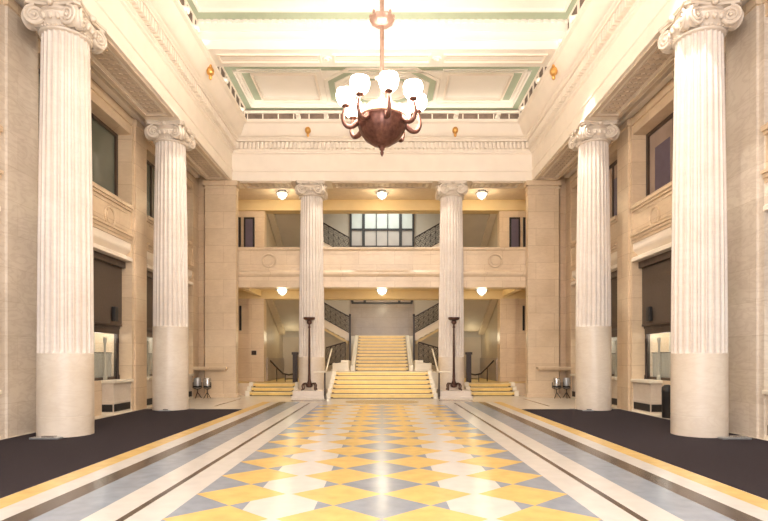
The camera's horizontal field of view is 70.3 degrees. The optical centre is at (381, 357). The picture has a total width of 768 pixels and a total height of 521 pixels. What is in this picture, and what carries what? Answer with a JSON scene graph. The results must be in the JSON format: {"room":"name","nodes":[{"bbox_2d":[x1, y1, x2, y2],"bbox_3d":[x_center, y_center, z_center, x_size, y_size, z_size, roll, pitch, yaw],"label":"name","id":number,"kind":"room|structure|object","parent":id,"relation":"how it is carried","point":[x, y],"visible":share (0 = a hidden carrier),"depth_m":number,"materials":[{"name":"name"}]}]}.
{"room":"grand lobby","nodes":[
{"label":"grand lobby","id":0,"kind":"room"},
{"bbox_2d":[94,380,101,415],"bbox_3d":[-7.260,1.010,12.900,0.200,0.880,2.060,0,0,0],"label":"wall","id":1,"kind":"structure","parent":0,"point":[97,384],"depth_m":13.72,"materials":[{"name":"beige stone"}]},
{"bbox_2d":[94,323,119,380],"bbox_3d":[-7.257,-0.160,12.900,0.274,1.460,4.040,0,0,0],"label":"screen","id":2,"kind":"object","parent":1,"relation":"on","point":[102,360],"visible":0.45,"depth_m":14.38,"materials":[{"name":"brown wood"}]},
{"bbox_2d":[94,353,110,377],"bbox_3d":[-7.370,0.195,12.900,0.048,0.650,3.860,0,0,0],"label":"curtain","id":3,"kind":"object","parent":2,"relation":"hanging from","point":[98,357],"depth_m":14.29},
{"bbox_2d":[0,0,202,438],"bbox_3d":[-7.270,-2.850,8.550,1.660,8.600,24.100,0,0,0],"label":"wall","id":4,"kind":"structure","parent":0,"point":[123,230],"depth_m":10.73,"materials":[{"name":"beige stone"}]},
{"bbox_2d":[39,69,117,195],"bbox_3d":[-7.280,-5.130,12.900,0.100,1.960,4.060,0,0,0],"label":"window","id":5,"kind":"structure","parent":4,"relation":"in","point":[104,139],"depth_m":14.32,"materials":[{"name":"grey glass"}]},
{"bbox_2d":[93,250,125,326],"bbox_3d":[-7.120,-1.740,12.900,0.200,1.760,4.040,0,0,0],"label":"roller blind","id":6,"kind":"object","parent":4,"relation":"attached to","point":[107,269],"visible":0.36,"depth_m":14.06,"materials":[{"name":"brown fabric"}]},
{"bbox_2d":[112,306,117,320],"bbox_3d":[-7.041,-1.160,14.350,0.122,0.380,0.180,0,0,0],"label":"loudspeaker","id":7,"kind":"object","parent":6,"relation":"attached to","point":[114,309],"visible":1,"depth_m":14.27,"materials":[{"name":"metal"}]},
{"bbox_2d":[147,270,152,329],"bbox_3d":[-7.120,-1.740,17.810,0.200,1.760,3.860,0,0,0],"label":"roller blind","id":8,"kind":"object","parent":4,"relation":"attached to","point":[149,274],"visible":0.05,"depth_m":16.66,"materials":[{"name":"brown fabric"}]},
{"bbox_2d":[147,160,154,217],"bbox_3d":[-7.280,-5.130,17.810,0.100,1.960,3.880,0,0,0],"label":"window","id":9,"kind":"structure","parent":4,"relation":"in","point":[150,167],"depth_m":17.14,"materials":[{"name":"grey glass"}]},
{"bbox_2d":[147,337,151,352],"bbox_3d":[-7.599,0.250,17.810,0.598,2.400,3.880,0,0,0],"label":"wall","id":10,"kind":"structure","parent":0,"point":[149,339],"depth_m":18.43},
{"bbox_2d":[187,0,576,110],"bbox_3d":[0.000,-8.920,8.650,12.400,1.060,24.300,0,0,0],"label":"ceiling","id":11,"kind":"structure","parent":0,"point":[276,55],"depth_m":14.95,"materials":[{"name":"beige paint"}]},
{"bbox_2d":[336,0,426,155],"bbox_3d":[0.000,-7.000,12.850,2.027,4.500,2.027,0,0,-32],"label":"chandelier","id":12,"kind":"object","parent":11,"relation":"hanging from","point":[382,122],"visible":1,"depth_m":12.50,"materials":[{"name":"brown metal"}]},
{"bbox_2d":[179,0,584,118],"bbox_3d":[0.000,-8.900,8.650,12.400,0.900,24.300,0,0,0],"label":"trim","id":13,"kind":"structure","parent":11,"relation":"attached to","point":[285,114],"depth_m":20.16,"materials":[{"name":"beige paint"}]},
{"bbox_2d":[199,176,564,397],"bbox_3d":[0.000,-3.250,21.760,15.800,9.400,3.680,0,0,0],"label":"wall","id":14,"kind":"structure","parent":0,"point":[222,343],"depth_m":20.00,"materials":[{"name":"beige stone"}]},
{"bbox_2d":[189,367,227,369],"bbox_3d":[-6.325,0.385,20.050,1.350,0.130,0.620,0,0,0],"label":"shelf","id":15,"kind":"object","parent":14,"relation":"attached to","point":[193,368],"visible":0.84,"depth_m":19.74,"materials":[{"name":"beige stone"}]},
{"bbox_2d":[206,64,213,79],"bbox_3d":[-4.880,-8.160,15.500,0.220,0.500,0.214,0,0,0],"label":"boss","id":16,"kind":"object","parent":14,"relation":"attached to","point":[210,71],"visible":1,"depth_m":15.45,"materials":[{"name":"metal"}]},
{"bbox_2d":[238,217,240,246],"bbox_3d":[-6.150,-4.960,23.160,0.300,2.020,0.120,0,0,0],"label":"window","id":17,"kind":"structure","parent":14,"relation":"in","point":[239,218],"depth_m":23.12,"materials":[{"name":"glass"}]},
{"bbox_2d":[239,306,241,330],"bbox_3d":[-6.020,-1.695,23.170,0.080,1.050,0.060,0,0,0],"label":"strip","id":18,"kind":"object","parent":14,"relation":"attached to","point":[240,307],"visible":1,"depth_m":23.14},
{"bbox_2d":[244,217,254,246],"bbox_3d":[-5.640,-4.960,23.160,0.440,2.020,0.120,0,0,0],"label":"window","id":19,"kind":"structure","parent":14,"relation":"in","point":[249,222],"depth_m":23.10,"materials":[{"name":"glass"}]},
{"bbox_2d":[238,247,299,288],"bbox_3d":[-4.775,-3.400,20.640,3.550,1.500,0.560,0,0,0],"label":"trim","id":20,"kind":"structure","parent":14,"relation":"attached to","point":[258,267],"depth_m":20.45,"materials":[{"name":"beige stone"}]},
{"bbox_2d":[276,190,288,199],"bbox_3d":[-4.000,-6.521,21.850,0.522,0.359,0.522,0,0,0],"label":"ceiling lamp","id":21,"kind":"object","parent":14,"relation":"attached to","point":[282,194],"visible":1,"depth_m":21.73,"materials":[{"name":"glass"}]},
{"bbox_2d":[276,289,288,295],"bbox_3d":[-4.000,-2.671,21.850,0.522,0.359,0.522,0,0,0],"label":"ceiling lamp","id":22,"kind":"object","parent":14,"relation":"attached to","point":[281,291],"visible":0.65,"depth_m":21.72,"materials":[{"name":"glass"}]},
{"bbox_2d":[305,127,310,136],"bbox_3d":[-2.650,-8.160,19.500,0.220,0.500,0.214,0,0,0],"label":"boss","id":23,"kind":"object","parent":14,"relation":"attached to","point":[307,129],"visible":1,"depth_m":19.43,"materials":[{"name":"metal"}]},
{"bbox_2d":[323,247,439,288],"bbox_3d":[0.000,-3.400,20.640,4.400,1.500,0.560,0,0,0],"label":"trim","id":24,"kind":"structure","parent":14,"relation":"attached to","point":[343,267],"depth_m":20.45,"materials":[{"name":"beige stone"}]},
{"bbox_2d":[129,0,634,148],"bbox_3d":[0.000,-8.060,8.400,11.600,0.880,23.800,0,0,0],"label":"trim","id":25,"kind":"structure","parent":14,"relation":"attached to","point":[168,21],"depth_m":16.90,"materials":[{"name":"beige paint"}]},
{"bbox_2d":[182,5,189,13],"bbox_3d":[-4.929,-8.636,13.550,0.278,0.271,0.167,0,0,0],"label":"spotlight","id":26,"kind":"object","parent":25,"relation":"on","point":[187,9],"visible":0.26,"depth_m":13.50,"materials":[{"name":"beige paint"}]},
{"bbox_2d":[238,189,525,299],"bbox_3d":[0.000,-4.730,22.260,13.200,4.440,2.720,0,0,0],"label":"ceiling","id":27,"kind":"structure","parent":14,"relation":"attached to","point":[339,201],"depth_m":23.06,"materials":[{"name":"paint"}]},
{"bbox_2d":[375,190,388,199],"bbox_3d":[0.000,-6.521,21.850,0.522,0.359,0.522,0,0,0],"label":"ceiling lamp","id":28,"kind":"object","parent":14,"relation":"attached to","point":[381,194],"visible":1,"depth_m":21.72,"materials":[{"name":"glass"}]},
{"bbox_2d":[375,289,388,295],"bbox_3d":[0.000,-2.671,21.850,0.522,0.359,0.522,0,0,0],"label":"ceiling lamp","id":29,"kind":"object","parent":14,"relation":"attached to","point":[379,291],"visible":0.73,"depth_m":21.74,"materials":[{"name":"glass"}]},
{"bbox_2d":[82,0,682,188],"bbox_3d":[0.000,-7.162,8.700,12.800,1.415,24.400,0,0,0],"label":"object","id":30,"kind":"structure","parent":14,"relation":"attached to","point":[631,60],"depth_m":16.60,"materials":[{"name":"beige paint"}]},
{"bbox_2d":[452,127,457,136],"bbox_3d":[2.620,-8.160,19.500,0.220,0.500,0.214,0,0,0],"label":"boss","id":31,"kind":"object","parent":14,"relation":"attached to","point":[455,129],"visible":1,"depth_m":19.44,"materials":[{"name":"metal"}]},
{"bbox_2d":[475,190,487,199],"bbox_3d":[4.000,-6.521,21.850,0.522,0.359,0.522,0,0,0],"label":"ceiling lamp","id":32,"kind":"object","parent":14,"relation":"attached to","point":[481,194],"visible":1,"depth_m":21.73,"materials":[{"name":"glass"}]},
{"bbox_2d":[475,289,487,295],"bbox_3d":[4.000,-2.671,21.850,0.522,0.359,0.522,0,0,0],"label":"ceiling lamp","id":33,"kind":"object","parent":14,"relation":"attached to","point":[480,291],"visible":0.61,"depth_m":21.72,"materials":[{"name":"glass"}]},
{"bbox_2d":[463,247,525,288],"bbox_3d":[4.775,-3.400,20.640,3.550,1.500,0.560,0,0,0],"label":"parapet","id":34,"kind":"object","parent":14,"relation":"attached to","point":[483,267],"depth_m":20.45,"materials":[{"name":"beige stone"}]},
{"bbox_2d":[509,217,519,246],"bbox_3d":[5.640,-4.960,23.160,0.440,2.020,0.120,0,0,0],"label":"window","id":35,"kind":"structure","parent":14,"relation":"in","point":[514,222],"depth_m":23.10,"materials":[{"name":"glass"}]},
{"bbox_2d":[522,306,524,330],"bbox_3d":[6.020,-1.695,23.170,0.080,1.050,0.060,0,0,0],"label":"strip","id":36,"kind":"object","parent":14,"relation":"attached to","point":[523,307],"visible":1,"depth_m":23.14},
{"bbox_2d":[523,217,525,246],"bbox_3d":[6.150,-4.960,23.160,0.300,2.020,0.120,0,0,0],"label":"window","id":37,"kind":"structure","parent":14,"relation":"in","point":[524,218],"depth_m":23.12,"materials":[{"name":"glass"}]},
{"bbox_2d":[550,64,557,79],"bbox_3d":[4.880,-8.160,15.500,0.220,0.500,0.214,0,0,0],"label":"boss","id":38,"kind":"object","parent":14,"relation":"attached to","point":[553,71],"visible":1,"depth_m":15.45,"materials":[{"name":"metal"}]},
{"bbox_2d":[536,367,574,369],"bbox_3d":[6.325,0.385,20.050,1.350,0.130,0.620,0,0,0],"label":"shelf","id":39,"kind":"object","parent":14,"relation":"attached to","point":[537,368],"visible":0.83,"depth_m":19.74,"materials":[{"name":"beige stone"}]},
{"bbox_2d":[267,214,496,380],"bbox_3d":[0.000,-3.250,25.650,10.400,9.800,4.100,0,0,0],"label":"wall","id":40,"kind":"structure","parent":0,"point":[366,319],"depth_m":27.45,"materials":[{"name":"grey paint"}]},
{"bbox_2d":[323,240,331,246],"bbox_3d":[-2.500,-5.280,26.980,2.000,1.640,0.840,0,0,0],"label":"flight","id":41,"kind":"object","parent":40,"relation":"attached to","point":[324,243],"visible":0.07,"depth_m":26.56,"materials":[{"name":"beige stone"}]},
{"bbox_2d":[323,222,348,246],"bbox_3d":[-2.600,-5.985,26.500,2.032,2.066,0.065,0,0,0],"label":"iron railing","id":42,"kind":"object","parent":41,"relation":"attached to","point":[324,227],"visible":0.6,"depth_m":26.49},
{"bbox_2d":[324,319,348,343],"bbox_3d":[-2.500,-1.480,26.080,2.000,1.640,0.840,0,0,0],"label":"flight","id":43,"kind":"object","parent":40,"relation":"attached to","point":[331,327],"visible":0.55,"depth_m":25.66,"materials":[{"name":"beige stone"}]},
{"bbox_2d":[324,302,350,360],"bbox_3d":[-2.278,-1.354,25.600,1.676,2.968,0.120,0,0,0],"label":"iron railing","id":44,"kind":"object","parent":43,"relation":"attached to","point":[330,309],"visible":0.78,"depth_m":25.59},
{"bbox_2d":[350,214,413,246],"bbox_3d":[0.000,-6.480,27.430,3.240,2.060,0.140,0,0,0],"label":"window","id":45,"kind":"structure","parent":40,"relation":"in","point":[366,230],"depth_m":27.44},
{"bbox_2d":[351,300,412,303],"bbox_3d":[0.000,-2.979,27.140,3.060,0.617,0.640,0,0,0],"label":"rail","id":46,"kind":"object","parent":40,"relation":"attached to","point":[352,301],"visible":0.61,"depth_m":26.85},
{"bbox_2d":[266,214,497,334],"bbox_3d":[0.000,-3.945,24.900,9.960,5.610,3.200,0,0,0],"label":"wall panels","id":47,"kind":"structure","parent":40,"relation":"attached to","point":[477,228],"depth_m":24.80,"materials":[{"name":"grey paint"}]},
{"bbox_2d":[415,320,438,343],"bbox_3d":[2.500,-1.480,26.080,2.000,1.640,0.840,0,0,0],"label":"flight","id":48,"kind":"object","parent":40,"relation":"attached to","point":[432,327],"visible":0.53,"depth_m":25.66,"materials":[{"name":"beige stone"}]},
{"bbox_2d":[413,303,438,360],"bbox_3d":[2.278,-1.354,25.600,1.676,2.968,0.120,0,0,0],"label":"iron railing","id":49,"kind":"object","parent":48,"relation":"attached to","point":[433,309],"visible":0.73,"depth_m":25.59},
{"bbox_3d":[2.500,-5.280,26.980,2.000,1.640,0.840,0,0,0],"label":"flight","id":50,"kind":"object","parent":40,"relation":"attached to","visible":0},
{"bbox_2d":[415,223,439,246],"bbox_3d":[2.600,-5.985,26.500,2.032,2.066,0.065,0,0,0],"label":"iron railing","id":51,"kind":"object","parent":50,"relation":"attached to","point":[435,228],"visible":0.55,"depth_m":26.49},
{"bbox_2d":[238,378,525,394],"bbox_3d":[0.000,1.320,24.650,15.200,0.660,6.700,0,0,0],"label":"floor","id":52,"kind":"structure","parent":0,"point":[242,385],"depth_m":22.36,"materials":[{"name":"stone"}]},
{"bbox_2d":[270,352,298,381],"bbox_3d":[-4.192,0.380,22.922,2.059,1.240,0.267,0,0,44],"label":"handrail","id":53,"kind":"object","parent":52,"relation":"on","point":[295,354],"visible":0.98,"depth_m":22.26,"materials":[{"name":"metal"}]},
{"bbox_2d":[465,352,493,381],"bbox_3d":[4.192,0.380,22.922,2.059,1.240,0.267,0,0,-44],"label":"handrail","id":54,"kind":"object","parent":52,"relation":"on","point":[468,354],"visible":0.99,"depth_m":22.26,"materials":[{"name":"metal"}]},
{"bbox_2d":[326,371,437,391],"bbox_3d":[0.000,1.000,22.265,4.600,0.900,1.570,0,0,0],"label":"floor","id":55,"kind":"structure","parent":0,"point":[328,373],"depth_m":21.48,"materials":[{"name":"beige stone"}]},
{"bbox_2d":[331,335,358,370],"bbox_3d":[-1.630,-0.278,24.600,0.980,1.656,3.900,0,0,0],"label":"stair stringer","id":56,"kind":"object","parent":55,"relation":"on","point":[344,365],"visible":0.91,"depth_m":22.95,"materials":[{"name":"beige stone"}]},
{"bbox_2d":[326,341,345,365],"bbox_3d":[-2.060,-0.185,24.300,0.912,1.111,0.065,0,0,0],"label":"iron railing","id":57,"kind":"object","parent":56,"relation":"attached to","point":[339,344],"visible":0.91,"depth_m":24.29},
{"bbox_2d":[355,336,408,370],"bbox_3d":[0.000,-0.264,24.808,2.248,1.628,3.565,0,0,0],"label":"staircase","id":58,"kind":"structure","parent":55,"relation":"on","point":[374,353],"depth_m":24.33,"materials":[{"name":"stone"}]},
{"bbox_2d":[405,335,432,370],"bbox_3d":[1.630,-0.278,24.600,0.980,1.656,3.900,0,0,0],"label":"stair stringer","id":59,"kind":"object","parent":55,"relation":"on","point":[419,365],"visible":0.94,"depth_m":22.95,"materials":[{"name":"beige stone"}]},
{"bbox_2d":[418,341,437,365],"bbox_3d":[2.060,-0.185,24.300,0.912,1.111,0.065,0,0,0],"label":"iron railing","id":60,"kind":"object","parent":59,"relation":"attached to","point":[421,344],"visible":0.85,"depth_m":24.29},
{"bbox_2d":[350,336,413,368],"bbox_3d":[0.000,0.185,27.030,3.200,2.530,0.940,0,0,0],"label":"floor","id":61,"kind":"structure","parent":0,"point":[352,337],"depth_m":26.56,"materials":[{"name":"beige stone"}]},
{"bbox_2d":[0,395,767,520],"bbox_3d":[0.000,1.548,9.020,15.200,0.204,25.340,0,0,0],"label":"floor","id":62,"kind":"structure","parent":0,"point":[274,458],"depth_m":6.71,"materials":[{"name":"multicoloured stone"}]},
{"bbox_2d":[101,379,133,414],"bbox_3d":[-7.025,1.010,14.415,0.450,0.880,1.030,0,0,0],"label":"counter","id":63,"kind":"object","parent":62,"relation":"on","point":[116,393],"depth_m":14.09,"materials":[{"name":"beige stone"}]},
{"bbox_2d":[102,402,129,411],"bbox_3d":[-7.054,1.288,14.407,0.372,0.185,0.926,0,0,0],"label":"vent grille","id":64,"kind":"object","parent":63,"relation":"attached to","point":[106,406],"depth_m":14.05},
{"bbox_2d":[101,379,133,382],"bbox_3d":[-7.025,0.610,14.415,0.450,0.080,1.030,0,0,0],"label":"countertop","id":65,"kind":"structure","parent":63,"relation":"on","point":[111,380],"depth_m":14.12,"materials":[{"name":"beige stone"}]},
{"bbox_2d":[0,409,241,497],"bbox_3d":[-5.335,1.448,5.960,2.790,0.004,18.920,0,0,0],"label":"carpet","id":66,"kind":"object","parent":62,"relation":"on","point":[25,463],"visible":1,"depth_m":9.01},
{"bbox_2d":[29,435,62,439],"bbox_3d":[-6.000,1.419,9.740,0.520,0.055,0.160,0,0,0],"label":"box","id":67,"kind":"object","parent":66,"relation":"on","point":[45,437],"visible":1,"depth_m":9.69,"materials":[{"name":"grey metal"}]},
{"bbox_2d":[21,0,106,437],"bbox_3d":[-5.985,-2.527,10.320,1.158,7.946,1.154,0,0,3],"label":"column","id":68,"kind":"structure","parent":66,"relation":"on","point":[68,33],"depth_m":9.97,"materials":[{"name":"stone"}]},
{"bbox_2d":[144,120,195,410],"bbox_3d":[-5.970,-2.527,15.400,1.158,7.946,1.154,0,0,-3],"label":"column","id":69,"kind":"structure","parent":66,"relation":"on","point":[171,139],"depth_m":15.03,"materials":[{"name":"stone"}]},
{"bbox_2d":[147,376,152,407],"bbox_3d":[-7.025,1.010,16.385,0.450,0.880,1.030,0,0,0],"label":"counter","id":70,"kind":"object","parent":62,"relation":"on","point":[149,379],"depth_m":16.10,"materials":[{"name":"beige stone"}]},
{"bbox_2d":[189,374,193,398],"bbox_3d":[-7.025,1.010,19.235,0.450,0.880,1.030,0,0,0],"label":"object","id":71,"kind":"structure","parent":62,"relation":"on","point":[190,375],"depth_m":19.56,"materials":[{"name":"beige stone"}]},
{"bbox_2d":[193,377,201,398],"bbox_3d":[-6.622,1.068,19.545,0.278,0.756,0.290,0,0,20],"label":"spotlight","id":72,"kind":"object","parent":62,"relation":"on","point":[197,381],"visible":1,"depth_m":19.45,"materials":[{"name":"metal"}]},
{"bbox_2d":[203,377,210,397],"bbox_3d":[-6.255,1.068,19.497,0.290,0.756,0.278,0,0,-36],"label":"spotlight","id":73,"kind":"object","parent":62,"relation":"on","point":[207,381],"visible":1,"depth_m":19.41,"materials":[{"name":"metal"}]},
{"bbox_2d":[245,382,298,395],"bbox_3d":[-4.215,1.200,21.220,1.970,0.500,1.000,0,0,0],"label":"staircase","id":74,"kind":"structure","parent":62,"relation":"on","point":[254,389],"depth_m":21.09,"materials":[{"name":"stone"}]},
{"bbox_2d":[291,389,326,398],"bbox_3d":[-2.620,1.310,20.080,1.200,0.280,1.480,0,0,0],"label":"pedestal","id":75,"kind":"object","parent":62,"relation":"on","point":[297,394],"visible":0.74,"depth_m":19.40,"materials":[{"name":"stone"}]},
{"bbox_2d":[301,317,316,390],"bbox_3d":[-2.630,-0.150,19.720,0.541,2.640,0.541,0,0,0],"label":"torchere","id":76,"kind":"object","parent":75,"relation":"on","point":[309,384],"visible":1,"depth_m":19.69,"materials":[{"name":"brown metal"}]},
{"bbox_2d":[303,317,314,323],"bbox_3d":[-2.630,-1.340,19.720,0.430,0.260,0.430,0,0,0],"label":"bowl","id":77,"kind":"object","parent":76,"relation":"on","point":[309,319],"depth_m":19.60,"materials":[{"name":"brown metal"}]},
{"bbox_2d":[295,180,327,389],"bbox_3d":[-2.640,-2.665,20.470,1.178,7.670,1.175,0,0,4],"label":"column","id":78,"kind":"structure","parent":75,"relation":"on","point":[312,194],"depth_m":20.10,"materials":[{"name":"stone"}]},
{"bbox_2d":[313,349,332,398],"bbox_3d":[-2.001,0.536,20.270,0.423,1.828,2.184,0,0,12],"label":"stair handrail","id":79,"kind":"object","parent":62,"relation":"on","point":[325,371],"visible":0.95,"depth_m":19.26,"materials":[{"name":"stone"}]},
{"bbox_2d":[326,371,437,398],"bbox_3d":[0.000,0.975,20.470,3.960,0.950,2.060,0,0,0],"label":"staircase","id":80,"kind":"structure","parent":62,"relation":"on","point":[342,385],"depth_m":20.16,"materials":[{"name":"stone"}]},
{"bbox_2d":[431,349,450,398],"bbox_3d":[2.001,0.536,20.270,0.423,1.828,2.184,0,0,-12],"label":"stair handrail","id":81,"kind":"object","parent":62,"relation":"on","point":[438,371],"visible":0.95,"depth_m":19.26,"materials":[{"name":"stone"}]},
{"bbox_2d":[437,389,472,398],"bbox_3d":[2.620,1.310,20.080,1.200,0.280,1.480,0,0,0],"label":"pedestal","id":82,"kind":"object","parent":62,"relation":"on","point":[444,394],"visible":0.77,"depth_m":19.40,"materials":[{"name":"stone"}]},
{"bbox_2d":[435,180,467,389],"bbox_3d":[2.600,-2.665,20.470,1.178,7.670,1.175,0,0,4],"label":"column","id":83,"kind":"structure","parent":82,"relation":"on","point":[450,194],"depth_m":20.10,"materials":[{"name":"stone"}]},
{"bbox_2d":[446,317,461,390],"bbox_3d":[2.600,-0.150,19.720,0.541,2.640,0.541,0,0,0],"label":"torchere","id":84,"kind":"object","parent":82,"relation":"on","point":[453,384],"visible":1,"depth_m":19.69,"materials":[{"name":"brown metal"}]},
{"bbox_2d":[448,317,459,323],"bbox_3d":[2.600,-1.340,19.720,0.430,0.260,0.430,0,0,0],"label":"bowl","id":85,"kind":"object","parent":84,"relation":"on","point":[453,319],"depth_m":19.61,"materials":[{"name":"brown metal"}]},
{"bbox_2d":[464,382,518,395],"bbox_3d":[4.215,1.200,21.220,1.970,0.500,1.000,0,0,0],"label":"staircase","id":86,"kind":"structure","parent":62,"relation":"on","point":[477,389],"depth_m":21.10,"materials":[{"name":"stone"}]},
{"bbox_2d":[552,377,561,397],"bbox_3d":[6.245,1.068,19.497,0.290,0.756,0.278,0,0,-36],"label":"spotlight","id":87,"kind":"object","parent":62,"relation":"on","point":[556,383],"visible":1,"depth_m":19.42,"materials":[{"name":"metal"}]},
{"bbox_2d":[562,377,570,397],"bbox_3d":[6.618,1.068,19.545,0.278,0.756,0.290,0,0,20],"label":"spotlight","id":88,"kind":"object","parent":62,"relation":"on","point":[566,381],"visible":1,"depth_m":19.45,"materials":[{"name":"metal"}]},
{"bbox_2d":[570,374,574,398],"bbox_3d":[7.025,1.010,19.235,0.450,0.880,1.030,0,0,0],"label":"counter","id":89,"kind":"structure","parent":62,"relation":"on","point":[572,375],"depth_m":19.56,"materials":[{"name":"beige stone"}]},
{"bbox_2d":[611,376,616,407],"bbox_3d":[7.025,1.010,16.385,0.450,0.880,1.030,0,0,0],"label":"counter","id":90,"kind":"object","parent":62,"relation":"on","point":[614,379],"depth_m":16.10,"materials":[{"name":"beige stone"}]},
{"bbox_2d":[522,409,767,499],"bbox_3d":[5.335,1.448,5.960,2.790,0.004,18.920,0,0,0],"label":"carpet","id":91,"kind":"object","parent":62,"relation":"on","point":[742,465],"visible":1,"depth_m":9.01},
{"bbox_2d":[568,120,619,410],"bbox_3d":[5.970,-2.527,15.400,1.158,7.946,1.154,0,0,3],"label":"column","id":92,"kind":"structure","parent":91,"relation":"on","point":[592,139],"depth_m":15.03,"materials":[{"name":"stone"}]},
{"bbox_2d":[658,0,743,437],"bbox_3d":[6.000,-2.527,10.320,1.158,7.946,1.154,0,0,-3],"label":"column","id":93,"kind":"structure","parent":91,"relation":"on","point":[696,33],"depth_m":9.96,"materials":[{"name":"stone"}]},
{"bbox_2d":[717,435,751,439],"bbox_3d":[6.300,1.419,9.740,0.520,0.055,0.160,0,0,0],"label":"box","id":94,"kind":"object","parent":91,"relation":"on","point":[731,437],"visible":1,"depth_m":9.69,"materials":[{"name":"grey metal"}]},
{"bbox_2d":[630,379,662,414],"bbox_3d":[7.025,1.010,14.415,0.450,0.880,1.030,0,0,0],"label":"counter","id":95,"kind":"object","parent":62,"relation":"on","point":[647,394],"depth_m":14.10,"materials":[{"name":"beige stone"}]},
{"bbox_2d":[630,379,662,382],"bbox_3d":[7.025,0.610,14.415,0.450,0.080,1.030,0,0,0],"label":"countertop","id":96,"kind":"structure","parent":95,"relation":"on","point":[632,380],"depth_m":14.12,"materials":[{"name":"beige stone"}]},
{"bbox_2d":[634,402,661,411],"bbox_3d":[7.054,1.288,14.407,0.372,0.185,0.926,0,0,0],"label":"vent grille","id":97,"kind":"object","parent":95,"relation":"attached to","point":[638,406],"depth_m":14.05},
{"bbox_2d":[661,385,670,417],"bbox_3d":[6.900,1.046,13.180,0.260,0.800,0.260,0,0,0],"label":"litter bin","id":98,"kind":"object","parent":62,"relation":"on","point":[665,389],"visible":0.66,"depth_m":13.09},
{"bbox_2d":[762,390,767,439],"bbox_3d":[7.025,1.010,9.255,0.450,0.880,1.030,0,0,0],"label":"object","id":99,"kind":"structure","parent":62,"relation":"on","point":[765,392],"depth_m":9.73,"materials":[{"name":"beige stone"}]},
{"bbox_2d":[612,332,670,352],"bbox_3d":[7.599,0.250,15.310,0.598,2.400,8.880,0,0,0],"label":"wall","id":100,"kind":"structure","parent":0,"point":[614,339],"depth_m":18.35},
{"bbox_2d":[561,0,767,438],"bbox_3d":[7.270,-2.850,8.550,1.660,8.600,24.100,0,0,0],"label":"wall","id":101,"kind":"structure","parent":0,"point":[641,228],"depth_m":10.66,"materials":[{"name":"beige stone"}]},
{"bbox_2d":[609,160,616,217],"bbox_3d":[7.280,-5.130,17.810,0.100,1.960,3.880,0,0,0],"label":"window","id":102,"kind":"structure","parent":101,"relation":"in","point":[613,167],"depth_m":17.14,"materials":[{"name":"brown glass"}]},
{"bbox_2d":[614,178,616,215],"bbox_3d":[7.282,-4.950,17.860,0.012,1.300,2.980,0,0,0],"label":"curtain","id":103,"kind":"object","parent":102,"relation":"hanging from","point":[615,179],"depth_m":16.98,"materials":[{"name":"fabric"}]},
{"bbox_2d":[611,270,616,329],"bbox_3d":[7.120,-1.740,17.810,0.200,1.760,3.860,0,0,0],"label":"roller blind","id":104,"kind":"object","parent":101,"relation":"attached to","point":[613,274],"visible":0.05,"depth_m":16.66,"materials":[{"name":"brown fabric"}]},
{"bbox_2d":[638,250,670,326],"bbox_3d":[7.120,-1.740,12.900,0.200,1.760,4.040,0,0,0],"label":"roller blind","id":105,"kind":"object","parent":101,"relation":"attached to","point":[656,270],"visible":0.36,"depth_m":14.06,"materials":[{"name":"brown fabric"}]},
{"bbox_2d":[646,306,651,320],"bbox_3d":[7.041,-1.160,14.350,0.122,0.380,0.180,0,0,0],"label":"loudspeaker","id":106,"kind":"object","parent":105,"relation":"attached to","point":[648,309],"visible":1,"depth_m":14.27,"materials":[{"name":"metal"}]},
{"bbox_2d":[646,113,672,195],"bbox_3d":[7.280,-5.130,12.900,0.100,1.960,4.060,0,0,0],"label":"window","id":107,"kind":"structure","parent":101,"relation":"in","point":[659,141],"depth_m":14.29,"materials":[{"name":"brown glass"}]},
{"bbox_2d":[655,137,669,190],"bbox_3d":[7.282,-4.950,12.950,0.012,1.300,3.160,0,0,0],"label":"curtain","id":108,"kind":"object","parent":107,"relation":"hanging from","point":[662,149],"depth_m":14.14,"materials":[{"name":"fabric"}]},
{"bbox_2d":[662,380,669,385],"bbox_3d":[7.260,1.010,12.900,0.200,0.880,2.060,0,0,0],"label":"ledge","id":109,"kind":"structure","parent":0,"point":[665,382],"depth_m":13.76,"materials":[{"name":"beige stone"}]},
{"bbox_2d":[644,323,670,380],"bbox_3d":[7.257,-0.160,12.900,0.274,1.460,4.040,0,0,0],"label":"screen","id":110,"kind":"object","parent":109,"relation":"on","point":[661,360],"visible":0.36,"depth_m":14.34,"materials":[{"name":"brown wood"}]},
{"bbox_2d":[653,353,670,377],"bbox_3d":[7.370,0.195,12.900,0.048,0.650,3.860,0,0,0],"label":"curtain","id":111,"kind":"object","parent":110,"relation":"hanging from","point":[665,358],"depth_m":14.27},
{"bbox_3d":[-7.260,1.010,17.810,0.200,0.880,1.880,0,0,0],"label":"wall","id":112,"kind":"structure","parent":0,"visible":0},
{"bbox_2d":[147,330,152,376],"bbox_3d":[-7.257,-0.160,17.810,0.274,1.460,3.860,0,0,0],"label":"screen","id":113,"kind":"object","parent":112,"relation":"on","point":[149,332],"visible":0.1,"depth_m":17.00,"materials":[{"name":"beige glass"}]},
{"bbox_2d":[148,354,151,373],"bbox_3d":[-7.370,0.195,17.810,0.048,0.650,3.680,0,0,0],"label":"curtain","id":114,"kind":"object","parent":113,"relation":"hanging from","point":[149,355],"depth_m":17.31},
{"bbox_3d":[7.260,1.010,17.810,0.200,0.880,1.880,0,0,0],"label":"wall","id":115,"kind":"structure","parent":0,"visible":0},
{"bbox_2d":[611,330,616,376],"bbox_3d":[7.257,-0.160,17.810,0.274,1.460,3.860,0,0,0],"label":"screen","id":116,"kind":"object","parent":115,"relation":"on","point":[613,332],"visible":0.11,"depth_m":17.00,"materials":[{"name":"beige glass"}]},
{"bbox_2d":[612,354,615,373],"bbox_3d":[7.370,0.195,17.810,0.048,0.650,3.680,0,0,0],"label":"curtain","id":117,"kind":"object","parent":116,"relation":"hanging from","point":[613,355],"depth_m":17.31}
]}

